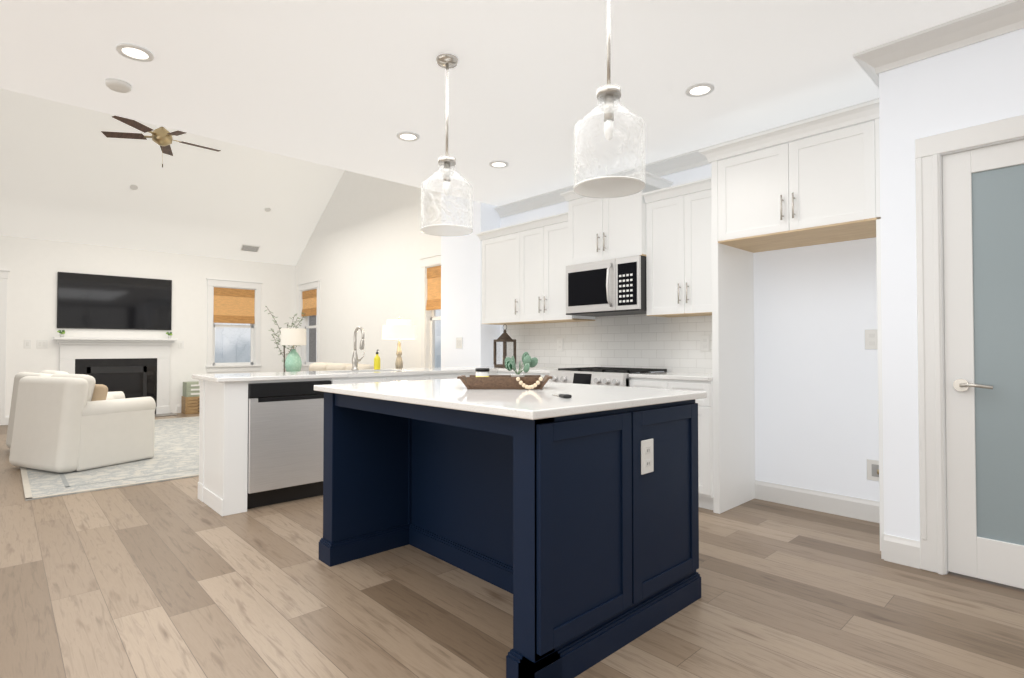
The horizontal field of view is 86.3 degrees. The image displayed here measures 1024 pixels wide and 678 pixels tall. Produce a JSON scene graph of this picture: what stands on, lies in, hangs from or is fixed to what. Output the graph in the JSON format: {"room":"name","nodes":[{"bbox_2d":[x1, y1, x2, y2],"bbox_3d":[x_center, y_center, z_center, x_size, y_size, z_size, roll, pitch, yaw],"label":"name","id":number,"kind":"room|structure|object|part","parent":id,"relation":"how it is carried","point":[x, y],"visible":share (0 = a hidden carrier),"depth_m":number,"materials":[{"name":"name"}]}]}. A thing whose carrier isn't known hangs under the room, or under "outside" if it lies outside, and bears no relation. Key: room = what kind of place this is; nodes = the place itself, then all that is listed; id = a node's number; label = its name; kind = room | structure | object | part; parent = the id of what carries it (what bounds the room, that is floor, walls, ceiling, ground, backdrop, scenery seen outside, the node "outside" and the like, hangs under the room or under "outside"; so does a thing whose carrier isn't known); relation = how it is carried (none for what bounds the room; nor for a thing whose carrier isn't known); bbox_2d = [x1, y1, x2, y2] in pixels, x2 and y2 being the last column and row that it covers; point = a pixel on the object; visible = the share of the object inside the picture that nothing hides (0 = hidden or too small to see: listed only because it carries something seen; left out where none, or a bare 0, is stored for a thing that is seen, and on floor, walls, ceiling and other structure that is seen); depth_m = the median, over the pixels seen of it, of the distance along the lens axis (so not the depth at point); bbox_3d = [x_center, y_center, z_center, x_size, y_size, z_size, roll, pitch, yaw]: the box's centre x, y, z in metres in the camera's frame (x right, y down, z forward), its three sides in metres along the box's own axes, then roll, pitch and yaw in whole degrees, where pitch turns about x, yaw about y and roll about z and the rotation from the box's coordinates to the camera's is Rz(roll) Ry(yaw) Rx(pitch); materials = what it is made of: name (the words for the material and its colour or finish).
{"room":"living room and kitchen","nodes":[
{"label":"living room and kitchen","id":0,"kind":"room"},
{"bbox_2d":[0,235,295,415],"bbox_3d":[-7.686,-1.332,8.274,9.050,5.250,0.150,1,-1,-43],"label":"wall","id":1,"kind":"structure","parent":0,"point":[33,266],"depth_m":9.37,"materials":[{"name":"paint"}]},
{"bbox_2d":[0,270,9,425],"bbox_3d":[-8.018,0.120,7.807,1.220,2.330,0.039,1,-1,-43],"label":"door frame","id":2,"kind":"structure","parent":1,"relation":"attached to","point":[3,273],"depth_m":8.18,"materials":[{"name":"white wood"}]},
{"bbox_2d":[5,416,8,424],"bbox_3d":[-7.421,1.225,8.364,0.500,0.140,0.016,1,-1,-43],"label":"baseboard","id":3,"kind":"structure","parent":1,"relation":"attached to","point":[6,417],"depth_m":8.20,"materials":[{"name":"white wood"}]},
{"bbox_2d":[24,339,30,347],"bbox_3d":[-7.430,0.075,8.379,0.085,0.135,0.008,1,-1,-43],"label":"outlet","id":4,"kind":"object","parent":1,"relation":"attached to","point":[27,342],"depth_m":8.38,"materials":[{"name":"white plastic"}]},
{"bbox_2d":[37,340,47,347],"bbox_3d":[-7.306,0.077,8.495,0.130,0.135,0.008,1,-1,-43],"label":"outlet","id":5,"kind":"object","parent":1,"relation":"attached to","point":[40,343],"depth_m":8.50,"materials":[{"name":"white plastic"}]},
{"bbox_2d":[57,272,171,329],"bbox_3d":[-6.602,-0.607,9.145,1.560,0.890,0.036,1,-1,-43],"label":"tv","id":6,"kind":"object","parent":1,"relation":"attached to","point":[89,301],"visible":0.98,"depth_m":9.08,"materials":[{"name":"black"}]},
{"bbox_2d":[177,405,180,412],"bbox_3d":[-5.208,1.261,10.434,2.080,0.140,0.016,1,-1,-43],"label":"baseboard","id":7,"kind":"structure","parent":1,"relation":"attached to","point":[178,406],"depth_m":9.74,"materials":[{"name":"white wood"}]},
{"bbox_2d":[178,341,183,347],"bbox_3d":[-5.926,0.099,9.787,0.085,0.135,0.008,1,-1,-43],"label":"outlet","id":8,"kind":"object","parent":1,"relation":"attached to","point":[181,343],"depth_m":9.79,"materials":[{"name":"white plastic"}]},
{"bbox_2d":[205,278,262,371],"bbox_3d":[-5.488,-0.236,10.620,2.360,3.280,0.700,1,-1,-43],"label":"window","id":9,"kind":"structure","parent":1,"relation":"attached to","point":[233,320],"depth_m":10.52,"materials":[{"name":"white wood"}]},
{"bbox_3d":[-5.350,-0.232,10.472,0.730,1.465,0.060,1,-1,-43],"label":"sash","id":10,"kind":"part","parent":9,"relation":"part of","materials":[{"name":"white wood"}]},
{"bbox_2d":[213,287,254,323],"bbox_3d":[-5.291,-0.630,10.415,0.724,0.660,0.042,1,-1,-43],"label":"blind","id":11,"kind":"object","parent":1,"relation":"attached to","point":[230,304],"depth_m":10.41,"materials":[{"name":"brown wood"}]},
{"bbox_2d":[265,306,305,371],"bbox_3d":[-4.074,0.367,9.813,0.651,1.905,0.765,1,-1,-43],"label":"branch","id":12,"kind":"object","parent":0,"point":[280,334],"visible":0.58,"depth_m":9.78,"materials":[{"name":"green plant"}]},
{"bbox_2d":[295,170,440,368],"bbox_3d":[-2.489,-1.316,9.233,0.150,5.250,5.850,1,-1,-43],"label":"wall","id":13,"kind":"structure","parent":0,"point":[369,245],"depth_m":8.98,"materials":[{"name":"paint"}]},
{"bbox_2d":[298,280,319,370],"bbox_3d":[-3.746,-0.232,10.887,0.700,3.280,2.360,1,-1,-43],"label":"window","id":14,"kind":"structure","parent":13,"relation":"in","point":[309,299],"depth_m":10.78,"materials":[{"name":"white wood"}]},
{"bbox_2d":[301,288,318,316],"bbox_3d":[-3.957,-0.705,10.698,0.042,0.500,0.724,1,-1,-43],"label":"blind","id":15,"kind":"object","parent":14,"relation":"attached to","point":[308,295],"depth_m":10.72,"materials":[{"name":"brown wood"}]},
{"bbox_3d":[-3.894,-0.227,10.749,0.060,1.465,0.730,1,-1,-43],"label":"sash","id":16,"kind":"part","parent":14,"relation":"part of","materials":[{"name":"white wood"}]},
{"bbox_2d":[419,253,440,367],"bbox_3d":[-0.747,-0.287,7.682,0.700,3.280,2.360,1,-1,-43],"label":"window","id":17,"kind":"structure","parent":13,"relation":"attached to","point":[431,309],"depth_m":7.75,"materials":[{"name":"white wood"}]},
{"bbox_3d":[-0.958,-0.711,7.492,0.042,0.600,0.724,1,-1,-43],"label":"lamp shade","id":18,"kind":"part","parent":17,"relation":"part of","materials":[{"name":"brown wood"}]},
{"bbox_2d":[441,193,499,366],"bbox_3d":[-0.395,-0.585,6.653,0.600,3.700,0.760,1,-1,-43],"label":"wall","id":19,"kind":"structure","parent":0,"point":[461,266],"depth_m":6.38,"materials":[{"name":"paint"}]},
{"bbox_2d":[456,337,462,348],"bbox_3d":[-0.624,0.047,6.442,0.008,0.135,0.130,1,-1,-43],"label":"outlet","id":20,"kind":"object","parent":19,"relation":"attached to","point":[459,340],"depth_m":6.43,"materials":[{"name":"white plastic"}]},
{"bbox_2d":[0,0,1008,265],"bbox_3d":[-2.766,-2.758,3.041,9.050,2.420,14.550,1,-1,-43],"label":"ceiling","id":21,"kind":"structure","parent":0,"point":[356,86],"depth_m":3.51,"materials":[{"name":"paint"}]},
{"bbox_2d":[105,78,131,92],"bbox_3d":[-2.422,-1.554,3.362,0.136,0.034,0.136,1,-1,-43],"label":"smoke detector","id":22,"kind":"object","parent":21,"relation":"attached to","point":[118,85],"visible":1,"depth_m":3.33,"materials":[{"name":"white plastic"}]},
{"bbox_2d":[130,184,137,189],"bbox_3d":[-5.793,-2.324,8.370,0.098,0.071,0.110,-1,-1,38],"label":"recessed light","id":23,"kind":"object","parent":21,"relation":"in","point":[133,187],"depth_m":8.36,"materials":[{"name":"white"}]},
{"bbox_2d":[116,43,153,61],"bbox_3d":[-2.069,-1.572,3.001,0.175,0.011,0.175,0,-1,2],"label":"recessed light","id":24,"kind":"object","parent":21,"relation":"in","point":[135,52],"depth_m":3.00,"materials":[{"name":"white"}]},
{"bbox_2d":[101,116,220,166],"bbox_3d":[-4.338,-2.947,6.854,1.243,1.630,1.292,1,-1,-43],"label":"ceiling fan","id":25,"kind":"object","parent":21,"relation":"hanging from","point":[162,137],"visible":0.83,"depth_m":6.73,"materials":[{"name":"gold metal"}]},
{"bbox_2d":[240,244,259,252],"bbox_3d":[-4.949,-1.714,10.325,0.320,0.106,0.154,1,-1,-43],"label":"ceiling vent","id":26,"kind":"object","parent":21,"relation":"in","point":[249,248],"visible":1,"depth_m":10.31,"materials":[{"name":"white metal"}]},
{"bbox_2d":[396,131,419,140],"bbox_3d":[-0.796,-1.552,4.185,0.175,0.011,0.175,0,-1,2],"label":"recessed light","id":27,"kind":"object","parent":21,"relation":"in","point":[405,136],"depth_m":4.19,"materials":[{"name":"white"}]},
{"bbox_2d":[420,54,472,235],"bbox_3d":[-0.366,-1.091,3.074,0.292,0.972,0.292,1,-1,-43],"label":"pendant light","id":28,"kind":"object","parent":21,"relation":"hanging from","point":[447,62],"visible":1,"depth_m":3.05,"materials":[{"name":"clear glass"}]},
{"bbox_3d":[-0.366,-0.798,3.069,0.290,0.383,0.290,1,-1,-43],"label":"lamp shade","id":29,"kind":"part","parent":28,"relation":"part of","materials":[{"name":"clear glass"}]},
{"bbox_2d":[489,161,508,167],"bbox_3d":[-0.117,-1.541,4.820,0.175,0.011,0.175,0,-1,2],"label":"recessed light","id":30,"kind":"object","parent":21,"relation":"in","point":[495,164],"depth_m":4.83,"materials":[{"name":"white"}]},
{"bbox_2d":[574,0,645,197],"bbox_3d":[0.400,-1.105,2.256,0.292,0.972,0.292,1,-1,-43],"label":"pendant light","id":31,"kind":"object","parent":21,"relation":"hanging from","point":[609,95],"visible":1,"depth_m":2.23,"materials":[{"name":"clear glass"}]},
{"bbox_3d":[0.400,-0.813,2.251,0.290,0.383,0.290,1,-1,-43],"label":"lamp shade","id":32,"kind":"part","parent":31,"relation":"part of","materials":[{"name":"clear glass"}]},
{"bbox_2d":[685,83,714,96],"bbox_3d":[1.181,-1.565,3.433,0.175,0.011,0.175,0,-1,2],"label":"recessed light","id":33,"kind":"object","parent":21,"relation":"in","point":[700,89],"depth_m":3.43,"materials":[{"name":"white plastic"}]},
{"bbox_2d":[0,413,1023,677],"bbox_3d":[-2.995,1.241,3.545,9.500,0.060,15.700,1,-1,-43],"label":"floor","id":34,"kind":"structure","parent":0,"point":[172,579],"depth_m":2.44,"materials":[{"name":"brown wood"}]},
{"bbox_2d":[20,416,198,500],"bbox_3d":[-4.076,1.265,7.005,3.350,0.012,4.770,1,-1,-43],"label":"rug","id":35,"kind":"object","parent":34,"relation":"on","point":[176,448],"visible":0.25,"depth_m":5.06,"materials":[{"name":"grey fabric"}]},
{"bbox_2d":[6,370,124,447],"bbox_3d":[-5.108,0.802,6.295,0.868,0.888,0.921,-1,-1,35],"label":"armchair","id":36,"kind":"object","parent":35,"relation":"on","point":[50,373],"visible":0.19,"depth_m":6.10,"materials":[{"name":"white fabric"}]},
{"bbox_2d":[9,374,155,472],"bbox_3d":[-4.261,0.788,5.479,0.868,0.888,0.921,0,-1,24],"label":"armchair","id":37,"kind":"object","parent":35,"relation":"on","point":[64,423],"visible":1,"depth_m":5.14,"materials":[{"name":"white fabric"}]},
{"bbox_3d":[-3.925,0.964,5.385,0.170,0.531,0.720,0,-1,24],"label":"arm","id":38,"kind":"part","parent":37,"relation":"part of"},
{"bbox_2d":[309,362,373,370],"bbox_3d":[-2.295,0.780,6.845,0.900,0.948,1.950,1,-1,-43],"label":"sofa","id":39,"kind":"object","parent":35,"relation":"on","point":[319,366],"visible":0.1,"depth_m":6.87,"materials":[{"name":"fabric"}]},
{"bbox_3d":[-3.156,0.909,7.866,0.560,0.726,0.580,1,-1,-43],"label":"end table","id":40,"kind":"object","parent":35,"relation":"on","visible":0},
{"bbox_2d":[280,328,305,371],"bbox_3d":[-3.149,0.197,7.870,0.350,0.696,0.350,1,-1,-43],"label":"table lamp","id":41,"kind":"object","parent":40,"relation":"on","point":[293,337],"visible":0.85,"depth_m":7.76,"materials":[{"name":"ceramic"}]},
{"bbox_3d":[-3.149,-0.030,7.875,0.350,0.242,0.350,1,-1,-43],"label":"lamp shade","id":42,"kind":"part","parent":41,"relation":"part of","materials":[{"name":"white fabric"}]},
{"bbox_2d":[53,337,176,416],"bbox_3d":[-6.464,0.643,8.990,1.660,1.325,0.420,1,-1,-43],"label":"fireplace","id":43,"kind":"object","parent":34,"relation":"on","point":[133,367],"visible":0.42,"depth_m":9.19,"materials":[{"name":"white"}]},
{"bbox_2d":[57,330,64,336],"bbox_3d":[-7.071,-0.085,8.568,0.102,0.114,0.109,1,-1,-43],"label":"mantel plant","id":44,"kind":"object","parent":43,"relation":"on","point":[62,333],"visible":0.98,"depth_m":8.56,"materials":[{"name":"green plant"}]},
{"bbox_2d":[181,381,199,413],"bbox_3d":[-5.628,1.041,9.759,0.420,0.555,0.313,1,-1,-43],"label":"crates","id":45,"kind":"object","parent":34,"relation":"on","point":[190,400],"visible":0.52,"depth_m":9.60,"materials":[{"name":"brown wood"}]},
{"bbox_2d":[198,378,341,516],"bbox_3d":[-1.879,0.764,4.246,0.839,0.919,0.626,1,-1,-43],"label":"base cabinet","id":46,"kind":"object","parent":34,"relation":"on","point":[223,451],"depth_m":3.84,"materials":[{"name":"white wood"}]},
{"bbox_2d":[247,380,331,508],"bbox_3d":[-1.826,0.775,4.266,0.610,0.898,0.576,1,-1,-43],"label":"dishwasher","id":47,"kind":"object","parent":34,"relation":"on","point":[285,438],"visible":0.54,"depth_m":4.03,"materials":[{"name":"silver metal"}]},
{"bbox_2d":[342,376,393,383],"bbox_3d":[-1.426,0.771,4.669,0.521,0.919,0.626,1,-1,-43],"label":"base cabinet","id":48,"kind":"object","parent":34,"relation":"on","point":[346,380],"depth_m":4.48,"materials":[{"name":"white wood"}]},
{"bbox_2d":[394,374,437,380],"bbox_3d":[-1.112,0.776,4.963,0.581,0.919,0.626,1,-1,-43],"label":"base cabinet","id":49,"kind":"object","parent":34,"relation":"on","point":[424,376],"depth_m":4.80,"materials":[{"name":"white"}]},
{"bbox_2d":[351,326,364,370],"bbox_3d":[-1.377,0.085,4.999,0.130,0.402,0.196,1,-1,-43],"label":"faucet","id":50,"kind":"object","parent":49,"relation":"on","point":[355,360],"depth_m":5.00,"materials":[{"name":"silver metal"}]},
{"bbox_2d":[374,350,379,369],"bbox_3d":[-1.275,0.195,5.165,0.059,0.188,0.060,1,-1,-43],"label":"soap bottle","id":51,"kind":"object","parent":49,"relation":"on","point":[376,362],"visible":1,"depth_m":5.14,"materials":[{"name":"yellow plastic"}]},
{"bbox_2d":[438,373,465,378],"bbox_3d":[-0.821,0.781,5.235,0.457,0.919,0.626,1,-1,-43],"label":"base cabinet","id":52,"kind":"object","parent":34,"relation":"on","point":[449,375],"depth_m":5.06,"materials":[{"name":"white wood"}]},
{"bbox_2d":[456,367,495,372],"bbox_3d":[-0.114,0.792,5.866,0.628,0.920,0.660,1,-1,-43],"label":"base cabinet","id":53,"kind":"object","parent":34,"relation":"on","point":[458,369],"depth_m":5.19,"materials":[{"name":"white"}]},
{"bbox_2d":[466,372,497,376],"bbox_3d":[-0.520,0.786,5.517,0.483,0.919,0.626,1,-1,-43],"label":"base cabinet","id":54,"kind":"object","parent":34,"relation":"on","point":[474,373],"depth_m":5.27,"materials":[{"name":"white wood"}]},
{"bbox_2d":[314,390,701,677],"bbox_3d":[-0.085,0.738,2.756,1.101,0.919,1.663,1,-1,-43],"label":"kitchen island","id":55,"kind":"object","parent":34,"relation":"on","point":[571,525],"depth_m":2.28,"materials":[{"name":"blue wood"}]},
{"bbox_2d":[314,378,706,421],"bbox_3d":[-0.088,0.263,2.757,1.150,0.030,1.683,1,-1,-43],"label":"island countertop","id":56,"kind":"structure","parent":55,"relation":"on","point":[531,405],"depth_m":2.32,"materials":[{"name":"white stone"}]},
{"bbox_2d":[457,375,551,388],"bbox_3d":[-0.036,0.216,2.746,0.474,0.062,0.222,0,-1,0],"label":"wood tray","id":57,"kind":"object","parent":56,"relation":"on","point":[508,382],"visible":1,"depth_m":2.67,"materials":[{"name":"brown wood"}]},
{"bbox_2d":[475,368,488,376],"bbox_3d":[-0.151,0.192,2.787,0.072,0.086,0.072,1,-1,-43],"label":"candle jar","id":58,"kind":"object","parent":57,"relation":"on","point":[482,372],"visible":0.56,"depth_m":2.76,"materials":[{"name":"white glass"}]},
{"bbox_2d":[505,352,537,376],"bbox_3d":[0.037,0.150,2.758,0.163,0.169,0.183,1,-1,-43],"label":"potted plant","id":59,"kind":"object","parent":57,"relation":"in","point":[528,361],"visible":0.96,"depth_m":2.75,"materials":[{"name":"green plant"}]},
{"bbox_3d":[0.029,0.207,2.767,0.076,0.055,0.076,1,-1,-43],"label":"pot","id":60,"kind":"part","parent":59,"relation":"part of","materials":[{"name":"white ceramic"}]},
{"bbox_2d":[553,394,571,397],"bbox_3d":[0.198,0.231,2.252,0.085,0.014,0.147,1,-1,-43],"label":"key fob","id":61,"kind":"object","parent":56,"relation":"on","point":[564,395],"visible":0.96,"depth_m":2.19,"materials":[{"name":"black plastic"}]},
{"bbox_2d":[496,371,588,381],"bbox_3d":[0.339,0.784,5.382,0.628,0.920,0.786,1,-1,-43],"label":"base cabinet","id":62,"kind":"object","parent":34,"relation":"on","point":[542,373],"depth_m":5.15,"materials":[{"name":"white"}]},
{"bbox_2d":[472,367,579,370],"bbox_3d":[0.119,0.313,5.618,0.638,0.030,1.422,1,-1,-43],"label":"countertop","id":63,"kind":"structure","parent":62,"relation":"on","point":[473,368],"depth_m":5.45,"materials":[{"name":"white stone"}]},
{"bbox_2d":[493,324,515,367],"bbox_3d":[-0.076,0.071,5.818,0.225,0.458,0.225,1,-1,-43],"label":"lantern","id":64,"kind":"object","parent":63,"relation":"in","point":[504,338],"visible":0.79,"depth_m":5.79,"materials":[{"name":"brown wood"}]},
{"bbox_2d":[549,367,666,386],"bbox_3d":[0.835,0.746,4.761,0.747,0.972,0.784,1,-1,-43],"label":"range","id":65,"kind":"object","parent":34,"relation":"on","point":[612,376],"visible":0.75,"depth_m":4.55,"materials":[{"name":"silver metal"}]},
{"bbox_2d":[629,375,751,513],"bbox_3d":[1.382,0.764,4.268,0.628,0.920,0.669,1,-1,-43],"label":"base cabinet","id":66,"kind":"object","parent":34,"relation":"on","point":[725,416],"depth_m":3.90,"materials":[{"name":"white wood"}]},
{"bbox_2d":[636,371,739,378],"bbox_3d":[1.377,0.289,4.273,0.638,0.030,0.669,1,-1,-43],"label":"countertop","id":67,"kind":"structure","parent":66,"relation":"on","point":[672,374],"depth_m":4.04,"materials":[{"name":"white stone"}]},
{"bbox_3d":[-1.649,0.885,7.222,0.360,0.780,1.580,1,-1,-43],"label":"console table","id":68,"kind":"object","parent":34,"relation":"on","visible":0},
{"bbox_2d":[382,317,415,368],"bbox_3d":[-1.451,0.104,7.023,0.430,0.773,0.430,1,-1,-43],"label":"table lamp","id":69,"kind":"object","parent":68,"relation":"on","point":[399,328],"visible":0.9,"depth_m":6.88,"materials":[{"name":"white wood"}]},
{"bbox_3d":[-1.451,-0.141,7.027,0.430,0.284,0.430,1,-1,-43],"label":"lamp shade","id":70,"kind":"part","parent":69,"relation":"part of","materials":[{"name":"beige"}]},
{"bbox_2d":[500,164,878,500],"bbox_3d":[2.003,-0.216,4.303,0.300,2.880,5.940,1,-1,-43],"label":"wall","id":71,"kind":"structure","parent":0,"point":[816,382],"depth_m":3.90,"materials":[{"name":"paint"}]},
{"bbox_2d":[480,227,523,326],"bbox_3d":[0.016,-0.651,5.957,0.348,0.944,0.677,1,-1,-43],"label":"upper cabinet","id":72,"kind":"object","parent":71,"relation":"attached to","point":[502,279],"depth_m":5.83,"materials":[{"name":"white wood"}]},
{"bbox_2d":[524,219,595,322],"bbox_3d":[0.429,-0.658,5.516,0.348,0.944,0.767,1,-1,-43],"label":"upper cabinet","id":73,"kind":"object","parent":71,"relation":"attached to","point":[544,269],"depth_m":5.37,"materials":[{"name":"white wood"}]},
{"bbox_2d":[557,338,562,350],"bbox_3d":[0.498,0.058,5.670,0.007,0.135,0.085,1,-1,-43],"label":"outlet","id":74,"kind":"object","parent":71,"relation":"attached to","point":[559,340],"depth_m":5.67,"materials":[{"name":"white plastic"}]},
{"bbox_2d":[564,179,671,266],"bbox_3d":[0.943,-0.998,4.928,0.408,0.612,0.802,1,-1,-43],"label":"upper cabinet","id":75,"kind":"object","parent":71,"relation":"attached to","point":[595,229],"depth_m":4.75,"materials":[{"name":"white wood"}]},
{"bbox_2d":[566,255,646,316],"bbox_3d":[0.902,-0.452,4.880,0.502,0.452,0.795,1,-1,-43],"label":"over-the-range microwave","id":76,"kind":"object","parent":75,"relation":"attached to","point":[614,287],"visible":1,"depth_m":4.71,"materials":[{"name":"silver metal"}]},
{"bbox_2d":[494,100,869,217],"bbox_3d":[1.174,-1.490,4.919,0.100,0.110,3.940,1,-1,-43],"label":"crown molding","id":77,"kind":"structure","parent":71,"relation":"attached to","point":[693,159],"depth_m":4.84,"materials":[{"name":"white wood"}]},
{"bbox_2d":[644,183,751,318],"bbox_3d":[1.476,-0.678,4.397,0.348,0.944,0.693,1,-1,-43],"label":"upper cabinet","id":78,"kind":"object","parent":71,"relation":"attached to","point":[688,273],"depth_m":4.24,"materials":[{"name":"white wood"}]},
{"bbox_2d":[700,335,709,351],"bbox_3d":[1.592,0.038,4.502,0.007,0.135,0.085,1,-1,-43],"label":"outlet","id":79,"kind":"object","parent":71,"relation":"attached to","point":[704,339],"depth_m":4.50,"materials":[{"name":"white plastic"}]},
{"bbox_2d":[716,111,880,254],"bbox_3d":[1.998,-0.983,3.669,0.588,0.589,0.997,1,-1,-43],"label":"upper cabinet","id":80,"kind":"object","parent":71,"relation":"attached to","point":[794,185],"depth_m":3.45,"materials":[{"name":"white wood"}]},
{"bbox_2d":[755,480,879,522],"bbox_3d":[2.209,1.146,3.828,0.016,0.140,1.000,1,-1,-43],"label":"baseboard","id":81,"kind":"structure","parent":71,"relation":"attached to","point":[837,504],"depth_m":3.86,"materials":[{"name":"white wood"}]},
{"bbox_2d":[865,329,877,349],"bbox_3d":[2.404,0.003,3.647,0.007,0.135,0.085,1,-1,-43],"label":"outlet","id":82,"kind":"object","parent":71,"relation":"attached to","point":[871,344],"depth_m":3.65,"materials":[{"name":"white plastic"}]},
{"bbox_2d":[866,459,878,481],"bbox_3d":[2.420,0.873,3.606,0.017,0.140,0.140,1,-1,-43],"label":"outlet","id":83,"kind":"object","parent":71,"relation":"attached to","point":[872,465],"depth_m":3.63,"materials":[{"name":"white plastic"}]},
{"bbox_2d":[879,28,1023,540],"bbox_3d":[2.977,-0.247,2.517,0.720,2.880,2.000,1,-1,-43],"label":"wall","id":84,"kind":"structure","parent":0,"point":[982,82],"depth_m":2.91,"materials":[{"name":"paint"}]},
{"bbox_2d":[870,76,878,101],"bbox_3d":[2.230,-1.519,3.278,0.600,0.110,0.100,1,-1,-43],"label":"crown molding","id":85,"kind":"structure","parent":84,"relation":"attached to","point":[876,82],"depth_m":3.32,"materials":[{"name":"white wood"}]},
{"bbox_2d":[881,533,908,560],"bbox_3d":[2.275,1.136,3.216,0.716,0.140,0.016,1,-1,-43],"label":"baseboard","id":86,"kind":"structure","parent":84,"relation":"attached to","point":[890,544],"depth_m":2.95,"materials":[{"name":"white wood"}]},
{"bbox_2d":[853,0,1023,79],"bbox_3d":[2.643,-1.536,2.295,0.100,0.110,2.100,1,-1,-43],"label":"crown molding","id":87,"kind":"structure","parent":84,"relation":"attached to","point":[1003,18],"depth_m":2.77,"materials":[{"name":"white wood"}]},
{"bbox_2d":[915,114,1023,574],"bbox_3d":[2.527,0.066,2.534,0.146,2.255,1.030,1,-1,-43],"label":"door frame","id":88,"kind":"structure","parent":84,"relation":"attached to","point":[930,360],"depth_m":2.81,"materials":[{"name":"white wood"}]},
{"bbox_2d":[942,139,1023,588],"bbox_3d":[2.494,0.114,2.503,0.096,2.134,0.812,1,-1,-43],"label":"pantry door","id":89,"kind":"structure","parent":84,"relation":"in","point":[983,221],"depth_m":2.70,"materials":[{"name":"white wood"}]}
]}

